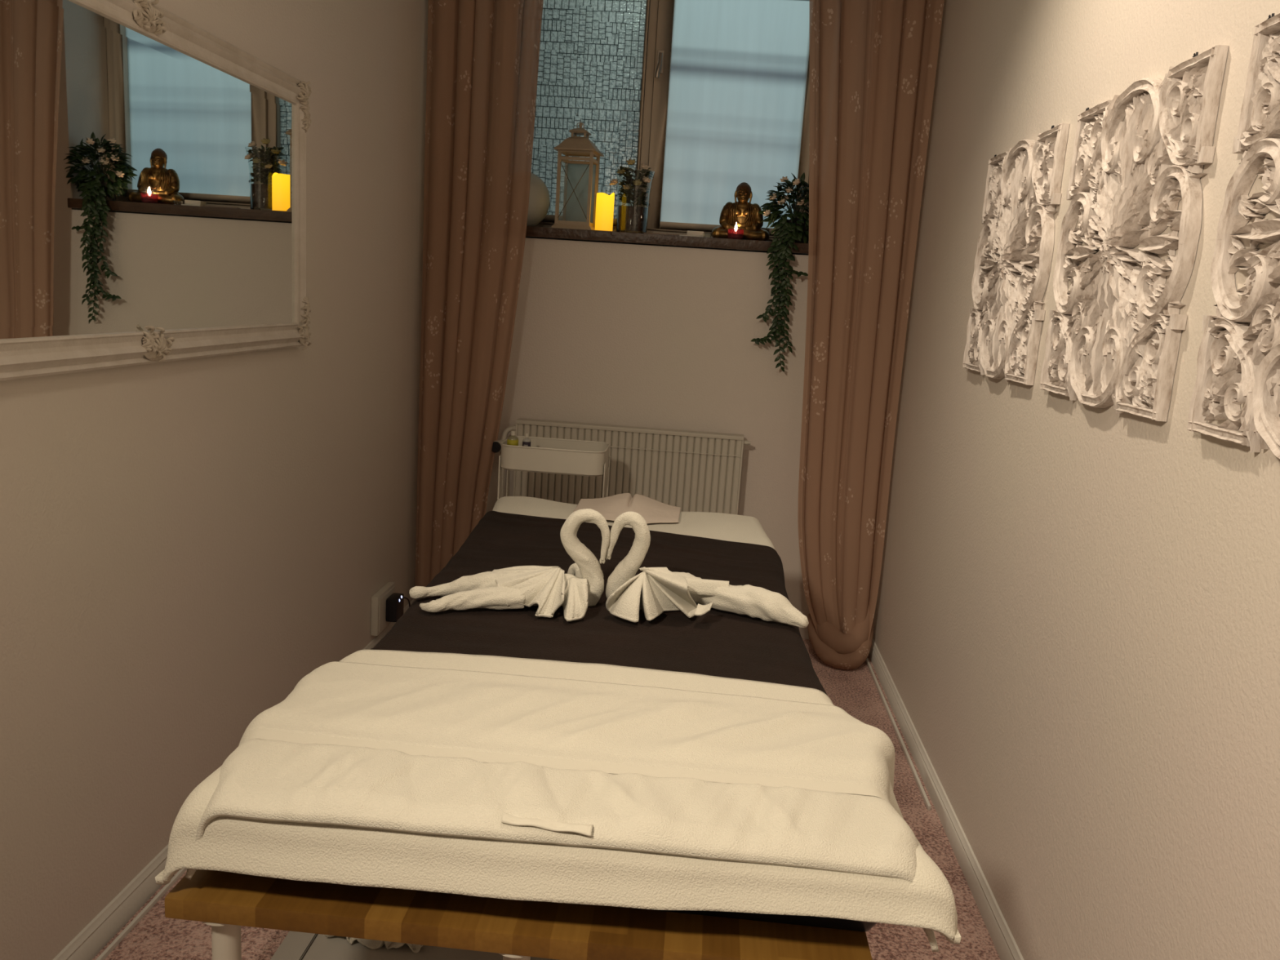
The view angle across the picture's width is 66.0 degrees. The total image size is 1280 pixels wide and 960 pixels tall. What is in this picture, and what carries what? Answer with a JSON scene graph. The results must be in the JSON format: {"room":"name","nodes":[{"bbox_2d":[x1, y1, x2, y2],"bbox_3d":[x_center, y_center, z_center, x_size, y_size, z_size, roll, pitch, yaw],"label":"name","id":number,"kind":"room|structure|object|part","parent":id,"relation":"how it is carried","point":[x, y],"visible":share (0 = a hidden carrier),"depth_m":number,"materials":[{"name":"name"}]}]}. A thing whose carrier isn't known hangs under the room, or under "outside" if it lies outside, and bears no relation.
{"room":"spa","nodes":[
{"label":"spa","id":0,"kind":"room"},
{"bbox_2d":[0,0,428,959],"bbox_3d":[-1.116,-0.302,1.430,0.100,2.840,5.550,4,11,3],"label":"wall","id":1,"kind":"structure","parent":0,"point":[184,543],"depth_m":2.38,"materials":[{"name":"paint"}]},
{"bbox_2d":[96,868,186,959],"bbox_3d":[-1.030,0.819,2.828,0.008,0.014,2.700,4,11,3],"label":"trim","id":2,"kind":"structure","parent":1,"relation":"attached to","point":[113,945],"depth_m":2.13,"materials":[{"name":"white"}]},
{"bbox_2d":[0,0,311,381],"bbox_3d":[-0.986,-0.588,1.974,0.050,0.726,1.552,4,11,3],"label":"wall mirror","id":3,"kind":"object","parent":1,"relation":"attached to","point":[153,166],"visible":1,"depth_m":1.94,"materials":[{"name":"white mirror"}]},
{"bbox_2d":[53,598,414,959],"bbox_3d":[-1.144,1.001,1.672,0.015,0.070,5.350,4,11,3],"label":"baseboard","id":4,"kind":"structure","parent":1,"relation":"attached to","point":[98,933],"depth_m":2.10,"materials":[{"name":"white"}]},
{"bbox_2d":[370,582,395,635],"bbox_3d":[-0.971,0.485,3.731,0.030,0.150,0.200,4,11,3],"label":"wall socket","id":5,"kind":"object","parent":1,"relation":"attached to","point":[379,623],"visible":0.79,"depth_m":3.65,"materials":[{"name":"white plastic"}]},
{"bbox_3d":[-0.957,0.487,3.730,0.003,0.124,0.176,4,11,3],"label":"plate","id":6,"kind":"part","parent":5,"relation":"part of","materials":[{"name":"white plastic"}]},
{"bbox_2d":[386,592,410,622],"bbox_3d":[-0.929,0.528,3.836,0.045,0.208,0.248,4,11,3],"label":"power adapter","id":7,"kind":"object","parent":5,"relation":"attached to","point":[395,602],"visible":0.83,"depth_m":3.71,"materials":[{"name":"black plastic"}]},
{"bbox_2d":[92,639,999,959],"bbox_3d":[-0.183,1.111,1.773,2.130,0.060,5.850,4,11,3],"label":"floor","id":8,"kind":"structure","parent":0,"point":[855,691],"depth_m":3.37,"materials":[{"name":"pink carpet"}]},
{"bbox_2d":[270,930,558,959],"bbox_3d":[-0.377,1.002,1.844,0.680,0.102,0.703,4,11,3],"label":"base cabinet","id":9,"kind":"object","parent":8,"relation":"on","point":[296,945],"visible":0.02,"depth_m":1.94,"materials":[{"name":"grey laminate"}]},
{"bbox_3d":[-0.374,0.959,1.836,0.680,0.014,0.703,4,11,3],"label":"frame","id":10,"kind":"part","parent":9,"relation":"part of","materials":[{"name":"grey laminate"}]},
{"bbox_2d":[323,934,422,953],"bbox_3d":[-0.521,0.898,2.004,0.207,0.028,0.137,4,11,3],"label":"crumpled cloth","id":11,"kind":"object","parent":9,"relation":"on","point":[371,944],"visible":0.12,"depth_m":1.94,"materials":[{"name":"beige fabric"}]},
{"bbox_2d":[164,869,871,959],"bbox_3d":[-0.107,0.684,2.275,0.907,0.600,2.000,4,11,3],"label":"massage table","id":12,"kind":"object","parent":8,"relation":"on","point":[224,901],"visible":0.3,"depth_m":1.26,"materials":[{"name":"brown wood"}]},
{"bbox_3d":[-0.565,0.844,1.355,0.068,0.570,0.068,4,11,3],"label":"leg","id":13,"kind":"part","parent":12,"relation":"part of","materials":[{"name":"beige ceramic"}]},
{"bbox_3d":[-0.177,0.874,1.331,0.068,0.570,0.068,4,11,3],"label":"leg","id":14,"kind":"part","parent":12,"relation":"part of","materials":[{"name":"beige ceramic"}]},
{"bbox_2d":[634,907,877,931],"bbox_3d":[-0.063,0.342,2.263,0.912,0.081,1.974,4,11,3],"label":"pad","id":15,"kind":"object","parent":12,"relation":"on","point":[811,921],"visible":0.06,"depth_m":1.29,"materials":[{"name":"black plastic"}]},
{"bbox_2d":[155,648,961,944],"bbox_3d":[-0.098,0.450,1.514,1.029,0.122,0.626,4,11,3],"label":"sheet","id":16,"kind":"object","parent":15,"relation":"on","point":[344,855],"visible":0.34,"depth_m":1.23,"materials":[{"name":"beige fabric"}]},
{"bbox_2d":[185,661,938,952],"bbox_3d":[-0.109,0.440,1.472,1.024,0.129,0.503,4,11,3],"label":"bath towel","id":17,"kind":"object","parent":16,"relation":"on","point":[467,753],"visible":0.99,"depth_m":1.38,"materials":[{"name":"beige fabric"}]},
{"bbox_2d":[370,511,826,694],"bbox_3d":[-0.068,0.345,2.385,0.970,0.217,1.358,4,11,3],"label":"blanket","id":18,"kind":"object","parent":15,"relation":"on","point":[716,642],"visible":0.55,"depth_m":2.06,"materials":[{"name":"black fabric"}]},
{"bbox_2d":[408,508,609,621],"bbox_3d":[-0.272,0.179,2.098,0.426,0.229,0.201,1,11,-12],"label":"swan","id":19,"kind":"object","parent":18,"relation":"on","point":[548,588],"visible":1,"depth_m":2.12,"materials":[{"name":"beige fabric"}]},
{"bbox_2d":[605,511,808,627],"bbox_3d":[0.142,0.195,2.148,0.432,0.224,0.201,3,11,-6],"label":"swan","id":20,"kind":"object","parent":18,"relation":"on","point":[655,591],"visible":1,"depth_m":2.13,"materials":[{"name":"beige fabric"}]},
{"bbox_2d":[492,496,775,550],"bbox_3d":[-0.055,0.255,2.970,0.935,0.256,0.628,4,11,3],"label":"sheet","id":21,"kind":"object","parent":15,"relation":"on","point":[717,526],"visible":0.32,"depth_m":3.06,"materials":[{"name":"beige fabric"}]},
{"bbox_2d":[573,493,680,524],"bbox_3d":[-0.039,0.087,3.110,0.331,0.040,0.278,4,11,3],"label":"cradle","id":22,"kind":"object","parent":21,"relation":"on","point":[653,511],"visible":0.88,"depth_m":3.12,"materials":[{"name":"beige fabric"}]},
{"bbox_2d":[93,806,988,959],"bbox_3d":[-0.254,1.228,0.936,1.868,0.004,3.957,4,11,3],"label":"carpet","id":23,"kind":"structure","parent":8,"relation":"on","point":[156,936],"depth_m":2.17,"materials":[{"name":"pink carpet"}]},
{"bbox_2d":[497,435,610,500],"bbox_3d":[-0.331,0.281,3.665,0.406,0.845,0.246,4,11,3],"label":"trolley","id":24,"kind":"object","parent":8,"relation":"on","point":[544,455],"visible":0.23,"depth_m":3.48,"materials":[{"name":"white metal"}]},
{"bbox_2d":[506,431,518,445],"bbox_3d":[-0.459,-0.115,3.551,0.041,0.125,0.041,4,11,3],"label":"bottle","id":25,"kind":"object","parent":24,"relation":"in","point":[513,440],"visible":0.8,"depth_m":3.53,"materials":[{"name":"yellow glass"}]},
{"bbox_2d":[522,432,530,446],"bbox_3d":[-0.408,-0.107,3.538,0.030,0.122,0.030,4,11,3],"label":"bottle","id":26,"kind":"object","parent":24,"relation":"in","point":[526,442],"visible":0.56,"depth_m":3.52,"materials":[{"name":"white"}]},
{"bbox_2d":[500,435,610,476],"bbox_3d":[-0.306,-0.089,3.595,0.380,0.091,0.246,4,11,3],"label":"basket","id":27,"kind":"object","parent":24,"relation":"on","point":[544,455],"depth_m":3.48,"materials":[{"name":"white metal"}]},
{"bbox_2d":[485,237,809,639],"bbox_3d":[0.105,-0.745,4.188,1.930,2.840,0.400,4,11,3],"label":"wall","id":28,"kind":"structure","parent":0,"point":[605,333],"depth_m":4.03,"materials":[{"name":"paint"}]},
{"bbox_2d":[491,417,751,515],"bbox_3d":[-0.098,0.184,4.074,1.045,0.816,0.187,4,11,3],"label":"radiator","id":29,"kind":"object","parent":28,"relation":"attached to","point":[691,471],"visible":0.52,"depth_m":4.00,"materials":[{"name":"white metal"}]},
{"bbox_2d":[525,0,809,255],"bbox_3d":[0.058,-1.518,4.009,1.408,1.103,0.378,4,11,3],"label":"window","id":30,"kind":"structure","parent":28,"relation":"in","point":[713,96],"depth_m":4.11,"materials":[{"name":"glass"}]},
{"bbox_2d":[526,173,550,226],"bbox_3d":[-0.482,-1.161,4.089,0.216,0.227,0.210,4,11,3],"label":"round vase","id":31,"kind":"object","parent":30,"relation":"on","point":[539,197],"visible":0.35,"depth_m":4.03,"materials":[{"name":"grey ceramic"}]},
{"bbox_2d":[551,122,604,230],"bbox_3d":[-0.252,-1.234,4.018,0.172,0.426,0.158,6,11,9],"label":"lantern","id":32,"kind":"object","parent":30,"relation":"on","point":[577,181],"visible":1,"depth_m":4.03,"materials":[{"name":"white metal"}]},
{"bbox_3d":[-0.316,-1.179,4.039,0.002,0.242,0.106,6,11,9],"label":"frosted pane","id":33,"kind":"part","parent":32,"relation":"part of","materials":[{"name":"clear glass"}]},
{"bbox_3d":[-0.255,-1.189,4.026,0.144,0.296,0.128,6,11,9],"label":"frame","id":34,"kind":"part","parent":32,"relation":"part of","materials":[{"name":"gold metal"}]},
{"bbox_3d":[-0.246,-1.183,4.083,0.122,0.242,0.002,6,11,9],"label":"frosted pane","id":35,"kind":"part","parent":32,"relation":"part of","materials":[{"name":"clear glass"}]},
{"bbox_3d":[-0.266,-1.581,4.156,0.548,0.925,0.004,4,11,3],"label":"patterned pane","id":36,"kind":"part","parent":30,"relation":"part of","materials":[{"name":"clear glass"}]},
{"bbox_3d":[-0.282,-1.584,4.146,0.596,0.993,0.055,4,11,3],"label":"sash","id":37,"kind":"part","parent":30,"relation":"part of","materials":[{"name":"glass"}]},
{"bbox_2d":[615,168,654,233],"bbox_3d":[-0.028,-1.147,4.078,0.164,0.257,0.164,4,11,3],"label":"glass vase","id":38,"kind":"object","parent":30,"relation":"on","point":[632,216],"visible":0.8,"depth_m":4.02,"materials":[{"name":"clear glass"}]},
{"bbox_2d":[609,159,653,205],"bbox_3d":[-0.024,-1.224,4.068,0.170,0.185,0.147,9,12,24],"label":"artificial flowers","id":39,"kind":"object","parent":38,"relation":"on","point":[629,162],"visible":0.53,"depth_m":4.01,"materials":[{"name":"pink fabric"}]},
{"bbox_3d":[-0.106,-1.224,4.046,0.035,0.028,0.035,4,11,3],"label":"flower","id":40,"kind":"part","parent":39,"relation":"part of","materials":[{"name":"fabric"}]},
{"bbox_3d":[-0.036,-1.296,4.016,0.034,0.026,0.035,-1,12,-26],"label":"flower","id":41,"kind":"part","parent":39,"relation":"part of","materials":[{"name":"yellow fabric"}]},
{"bbox_3d":[0.020,-1.277,4.016,0.034,0.028,0.035,8,12,24],"label":"flower","id":42,"kind":"part","parent":39,"relation":"part of","materials":[{"name":"fabric"}]},
{"bbox_3d":[0.027,-1.225,4.013,0.038,0.028,0.034,4,11,3],"label":"flower","id":43,"kind":"part","parent":39,"relation":"part of","materials":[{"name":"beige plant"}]},
{"bbox_3d":[0.079,-1.706,4.042,0.029,0.114,0.055,4,11,3],"label":"handle","id":44,"kind":"part","parent":30,"relation":"part of","materials":[{"name":"silver metal"}]},
{"bbox_2d":[644,232,679,235],"bbox_3d":[0.089,-0.990,3.976,0.145,0.006,0.030,4,11,3],"label":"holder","id":45,"kind":"object","parent":30,"relation":"on","point":[644,233],"visible":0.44,"depth_m":3.96,"materials":[{"name":"brown wood"}]},
{"bbox_3d":[0.022,-0.990,4.075,1.398,0.039,0.310,4,11,3],"label":"sill","id":46,"kind":"part","parent":30,"relation":"part of","materials":[{"name":"brown stone"}]},
{"bbox_2d":[679,234,699,236],"bbox_3d":[0.199,-0.978,3.950,0.080,0.005,0.040,4,11,3],"label":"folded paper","id":47,"kind":"object","parent":30,"relation":"on","point":[680,234],"visible":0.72,"depth_m":3.93,"materials":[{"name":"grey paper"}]},
{"bbox_2d":[686,230,703,236],"bbox_3d":[0.225,-0.997,4.005,0.068,0.026,0.050,4,11,3],"label":"box","id":48,"kind":"object","parent":30,"relation":"on","point":[700,233],"visible":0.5,"depth_m":3.98,"materials":[{"name":"grey"}]},
{"bbox_2d":[702,232,711,237],"bbox_3d":[0.270,-0.981,3.954,0.038,0.018,0.038,4,11,3],"label":"cup","id":49,"kind":"object","parent":30,"relation":"on","point":[704,234],"visible":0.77,"depth_m":3.94,"materials":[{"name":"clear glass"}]},
{"bbox_3d":[0.386,-1.533,4.106,0.671,0.995,0.055,4,11,3],"label":"sash","id":50,"kind":"part","parent":30,"relation":"part of","materials":[{"name":"beige paint"}]},
{"bbox_3d":[0.396,-1.530,4.117,0.570,0.925,0.002,4,11,3],"label":"glass pane","id":51,"kind":"part","parent":30,"relation":"part of","materials":[{"name":"clear glass"}]},
{"bbox_2d":[727,223,744,239],"bbox_3d":[0.382,-0.993,3.926,0.067,0.066,0.067,4,11,3],"label":"tealight","id":52,"kind":"object","parent":30,"relation":"on","point":[733,233],"visible":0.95,"depth_m":3.90,"materials":[{"name":"red glass"}]},
{"bbox_2d":[711,182,768,240],"bbox_3d":[0.416,-1.089,4.004,0.234,0.237,0.119,5,11,7],"label":"statue","id":53,"kind":"object","parent":30,"relation":"on","point":[743,213],"visible":0.94,"depth_m":3.99,"materials":[{"name":"gold metal"}]},
{"bbox_2d":[751,172,808,372],"bbox_3d":[0.593,-0.833,3.956,0.273,0.784,0.277,4,11,3],"label":"trailing plant","id":54,"kind":"object","parent":30,"relation":"on","point":[795,229],"visible":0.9,"depth_m":3.87,"materials":[{"name":"green plant"}]},
{"bbox_3d":[0.502,-1.056,3.893,0.030,0.028,0.031,4,11,3],"label":"flower","id":55,"kind":"part","parent":54,"relation":"part of","materials":[{"name":"beige plant"}]},
{"bbox_3d":[0.526,-1.117,3.881,0.030,0.028,0.031,4,11,3],"label":"flower","id":56,"kind":"part","parent":54,"relation":"part of","materials":[{"name":"beige plant"}]},
{"bbox_3d":[0.557,-1.091,3.863,0.027,0.028,0.033,-7,15,-43],"label":"flower","id":57,"kind":"part","parent":54,"relation":"part of","materials":[{"name":"beige plant"}]},
{"bbox_3d":[0.573,-1.194,3.913,0.032,0.026,0.030,4,11,3],"label":"flower","id":58,"kind":"part","parent":54,"relation":"part of","materials":[{"name":"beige plant"}]},
{"bbox_3d":[0.589,-1.143,3.880,0.032,0.026,0.029,4,11,3],"label":"flower","id":59,"kind":"part","parent":54,"relation":"part of","materials":[{"name":"beige plant"}]},
{"bbox_3d":[0.624,-1.091,3.931,0.171,0.171,0.153,4,11,3],"label":"stem","id":60,"kind":"part","parent":54,"relation":"part of","materials":[{"name":"green plant"}]},
{"bbox_3d":[0.624,-0.996,3.965,0.120,0.090,0.120,4,11,3],"label":"plant pot","id":61,"kind":"part","parent":54,"relation":"part of","materials":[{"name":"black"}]},
{"bbox_3d":[0.609,-1.160,3.836,0.031,0.028,0.031,4,11,3],"label":"flower","id":62,"kind":"part","parent":54,"relation":"part of","materials":[{"name":"beige plant"}]},
{"bbox_3d":[0.627,-1.084,3.848,0.030,0.029,0.031,4,11,3],"label":"flower","id":63,"kind":"part","parent":54,"relation":"part of","materials":[{"name":"beige plant"}]},
{"bbox_3d":[-0.152,-1.013,4.020,0.118,0.004,0.090,4,11,3],"label":"coaster","id":64,"kind":"object","parent":30,"relation":"on","visible":0},
{"bbox_2d":[595,192,614,231],"bbox_3d":[-0.143,-1.091,4.005,0.073,0.156,0.073,4,11,3],"label":"candle","id":65,"kind":"object","parent":64,"relation":"on","point":[604,215],"visible":0.88,"depth_m":3.98,"materials":[{"name":"yellow wax"}]},
{"bbox_2d":[727,228,744,239],"bbox_3d":[0.381,-0.980,3.928,0.067,0.038,0.067,4,11,3],"label":"glass cup","id":66,"kind":"object","parent":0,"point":[733,233],"depth_m":3.90,"materials":[{"name":"red glass"}]},
{"bbox_2d":[872,0,1279,959],"bbox_3d":[0.904,-0.147,1.307,0.100,2.840,5.550,4,11,3],"label":"wall","id":67,"kind":"structure","parent":0,"point":[1077,616],"depth_m":1.94,"materials":[{"name":"paint"}]},
{"bbox_2d":[865,657,931,810],"bbox_3d":[0.878,0.821,3.471,0.009,0.014,1.320,4,11,3],"label":"trim","id":68,"kind":"structure","parent":67,"relation":"attached to","point":[921,788],"depth_m":3.25,"materials":[{"name":"white"}]},
{"bbox_2d":[868,638,1023,959],"bbox_3d":[0.763,1.147,1.556,0.015,0.070,5.350,4,11,3],"label":"baseboard","id":69,"kind":"structure","parent":67,"relation":"attached to","point":[1006,946],"depth_m":2.66,"materials":[{"name":"white wood"}]},
{"bbox_2d":[963,123,1069,385],"bbox_3d":[0.941,-0.563,2.536,0.037,0.603,0.607,4,11,3],"label":"carved panel","id":70,"kind":"object","parent":67,"relation":"attached to","point":[1022,194],"visible":1,"depth_m":2.46,"materials":[{"name":"white plastic"}]},
{"bbox_2d":[1040,44,1228,422],"bbox_3d":[0.890,-0.439,1.858,0.037,0.603,0.607,4,11,3],"label":"carved panel","id":71,"kind":"object","parent":67,"relation":"attached to","point":[1119,324],"visible":1,"depth_m":1.77,"materials":[{"name":"white plastic"}]},
{"bbox_2d":[1186,13,1279,459],"bbox_3d":[0.839,-0.312,1.175,0.037,0.603,0.607,4,11,3],"label":"carved panel","id":72,"kind":"object","parent":67,"relation":"attached to","point":[1253,351],"visible":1,"depth_m":1.39,"materials":[{"name":"white plastic"}]},
{"bbox_3d":[-0.001,-1.684,1.245,2.130,0.080,5.850,4,11,3],"label":"ceiling","id":73,"kind":"structure","parent":0,"visible":0},
{"bbox_2d":[414,0,543,599],"bbox_3d":[-0.640,-0.746,3.853,0.448,2.728,0.062,4,11,3],"label":"curtain","id":74,"kind":"object","parent":73,"relation":"hanging from","point":[482,55],"visible":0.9,"depth_m":3.81,"materials":[{"name":"brown fabric"}]},
{"bbox_2d":[797,0,944,669],"bbox_3d":[0.768,-0.623,3.707,0.500,2.736,0.218,4,11,3],"label":"curtain","id":75,"kind":"object","parent":73,"relation":"hanging from","point":[873,63],"visible":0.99,"depth_m":3.75,"materials":[{"name":"brown fabric"}]}
]}

